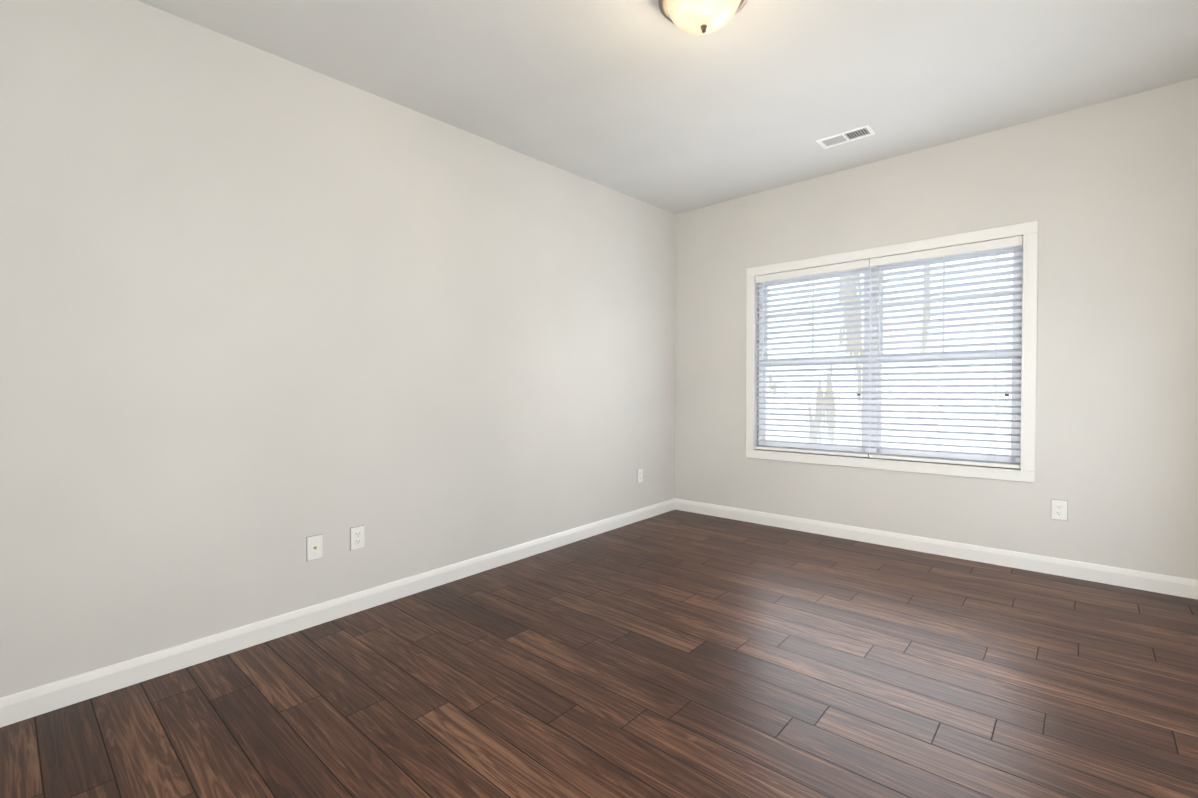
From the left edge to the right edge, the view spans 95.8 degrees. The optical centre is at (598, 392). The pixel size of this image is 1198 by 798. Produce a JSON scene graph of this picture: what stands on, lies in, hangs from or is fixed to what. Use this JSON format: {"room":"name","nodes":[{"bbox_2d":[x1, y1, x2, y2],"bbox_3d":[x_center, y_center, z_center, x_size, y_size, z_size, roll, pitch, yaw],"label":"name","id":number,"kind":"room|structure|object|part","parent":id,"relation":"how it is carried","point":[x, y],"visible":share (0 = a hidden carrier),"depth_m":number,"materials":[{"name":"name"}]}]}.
{"room":"empty bedroom","nodes":[
{"label":"empty bedroom","id":0,"kind":"room"},
{"bbox_2d":[0,0,674,697],"bbox_3d":[-0.920,-0.230,3.328,0.140,2.790,5.000,1,1,42],"label":"wall","id":1,"kind":"structure","parent":0,"point":[264,314],"depth_m":2.52,"materials":[{"name":"beige paint"}]},
{"bbox_2d":[306,534,322,561],"bbox_3d":[-1.406,0.771,2.683,0.019,0.121,0.076,1,1,42],"label":"outlet","id":2,"kind":"object","parent":1,"relation":"attached to","point":[314,547],"visible":1,"depth_m":2.68,"materials":[{"name":"white plastic"}]},
{"bbox_2d":[0,498,674,727],"bbox_3d":[-0.863,1.090,3.296,0.014,0.146,4.720,1,1,42],"label":"baseboard","id":3,"kind":"structure","parent":1,"relation":"attached to","point":[32,702],"depth_m":2.52,"materials":[{"name":"white paint"}]},
{"bbox_2d":[350,525,364,550],"bbox_3d":[-1.267,0.765,2.843,0.011,0.121,0.076,1,1,42],"label":"duplex electrical outlet","id":4,"kind":"object","parent":1,"relation":"attached to","point":[357,537],"visible":1,"depth_m":2.84,"materials":[{"name":"white plastic"}]},
{"bbox_2d":[637,468,642,482],"bbox_3d":[0.353,0.716,4.648,0.011,0.121,0.076,1,1,42],"label":"outlet","id":5,"kind":"object","parent":1,"relation":"attached to","point":[639,475],"visible":1,"depth_m":4.64,"materials":[{"name":"white plastic"}]},
{"bbox_2d":[0,510,1197,797],"bbox_3d":[0.366,1.190,2.196,3.595,0.185,5.000,1,1,42],"label":"floor","id":6,"kind":"structure","parent":0,"point":[678,654],"depth_m":2.06,"materials":[{"name":"wood"}]},
{"bbox_2d":[137,0,1197,213],"bbox_3d":[0.366,-1.630,2.153,3.595,0.145,5.000,1,1,42],"label":"ceiling","id":7,"kind":"structure","parent":0,"point":[647,101],"depth_m":2.71,"materials":[{"name":"white paint"}]},
{"bbox_2d":[658,0,747,34],"bbox_3d":[0.410,-1.504,2.116,0.354,0.196,0.354,1,1,42],"label":"flush-mount light","id":8,"kind":"object","parent":7,"relation":"attached to","point":[698,17],"visible":1,"depth_m":2.09,"materials":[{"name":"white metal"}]},
{"bbox_2d":[816,124,875,148],"bbox_3d":[1.578,-1.632,3.463,0.320,0.016,0.160,1,1,42],"label":"ceiling vent","id":9,"kind":"object","parent":7,"relation":"in","point":[867,130],"visible":1,"depth_m":3.45,"materials":[{"name":"white metal"}]},
{"bbox_2d":[675,78,1197,579],"bbox_3d":[1.988,-0.281,3.982,3.315,2.775,0.140,1,1,42],"label":"wall","id":10,"kind":"structure","parent":0,"point":[1105,194],"depth_m":3.25,"materials":[{"name":"beige paint"}]},
{"bbox_2d":[746,221,1037,482],"bbox_3d":[1.990,-0.243,3.963,1.899,1.605,0.158,1,1,42],"label":"window","id":11,"kind":"structure","parent":10,"relation":"in","point":[1028,239],"depth_m":3.81,"materials":[{"name":"white paint"}]},
{"bbox_2d":[762,283,773,446],"bbox_3d":[1.392,-0.228,4.445,0.098,1.386,0.040,0,1,-3],"label":"blind cord","id":12,"kind":"object","parent":11,"relation":"hanging from","point":[763,283],"depth_m":4.44,"materials":[{"name":"white fabric"}]},
{"bbox_2d":[808,275,811,444],"bbox_3d":[1.650,-0.229,4.241,0.002,1.386,0.054,1,1,42],"label":"blind cord","id":13,"kind":"object","parent":11,"relation":"hanging from","point":[811,275],"depth_m":4.22,"materials":[{"name":"white fabric"}]},
{"bbox_2d":[849,269,852,450],"bbox_3d":[1.877,-0.229,4.036,0.002,1.386,0.054,1,1,42],"label":"blind cord","id":14,"kind":"object","parent":11,"relation":"hanging from","point":[852,269],"depth_m":4.02,"materials":[{"name":"white fabric"}]},
{"bbox_2d":[878,264,891,441],"bbox_3d":[2.046,-0.228,3.858,0.098,1.386,0.040,0,1,-3],"label":"blind cord","id":15,"kind":"object","parent":11,"relation":"hanging from","point":[878,352],"depth_m":3.86,"materials":[{"name":"white fabric"}]},
{"bbox_3d":[2.023,-0.245,4.000,1.671,1.383,0.031,1,1,42],"label":"glass","id":16,"kind":"part","parent":11,"relation":"part of","materials":[{"name":"clear glass"}]},
{"bbox_3d":[2.021,-0.245,3.997,1.759,1.464,0.065,1,1,42],"label":"window sashes","id":17,"kind":"part","parent":11,"relation":"part of","materials":[{"name":"white plastic"}]},
{"bbox_2d":[938,258,941,460],"bbox_3d":[2.302,-0.228,3.655,0.002,1.386,0.054,1,1,42],"label":"blind cord","id":18,"kind":"object","parent":11,"relation":"hanging from","point":[941,258],"depth_m":3.64,"materials":[{"name":"white fabric"}]},
{"bbox_2d":[994,252,997,464],"bbox_3d":[2.531,-0.229,3.450,0.002,1.386,0.054,1,1,42],"label":"blind cord","id":19,"kind":"object","parent":11,"relation":"hanging from","point":[996,252],"depth_m":3.44,"materials":[{"name":"white fabric"}]},
{"bbox_2d":[675,498,1197,599],"bbox_3d":[1.937,1.040,3.945,3.315,0.134,0.014,1,1,42],"label":"baseboard","id":20,"kind":"structure","parent":10,"relation":"attached to","point":[1157,583],"depth_m":3.51,"materials":[{"name":"white paint"}]},
{"bbox_2d":[1051,499,1067,520],"bbox_3d":[2.739,0.701,3.222,0.076,0.121,0.011,1,1,42],"label":"outlet","id":21,"kind":"object","parent":10,"relation":"attached to","point":[1059,509],"visible":1,"depth_m":3.22,"materials":[{"name":"white plastic"}]},
{"label":"outside","id":22,"kind":"structure","parent":0,"visible":0},
{"bbox_2d":[766,253,1012,454],"bbox_3d":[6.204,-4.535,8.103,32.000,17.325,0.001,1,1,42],"label":"window glass","id":23,"kind":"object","parent":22,"point":[955,442],"depth_m":9.08,"materials":[{"name":"clear glass"}]}
]}

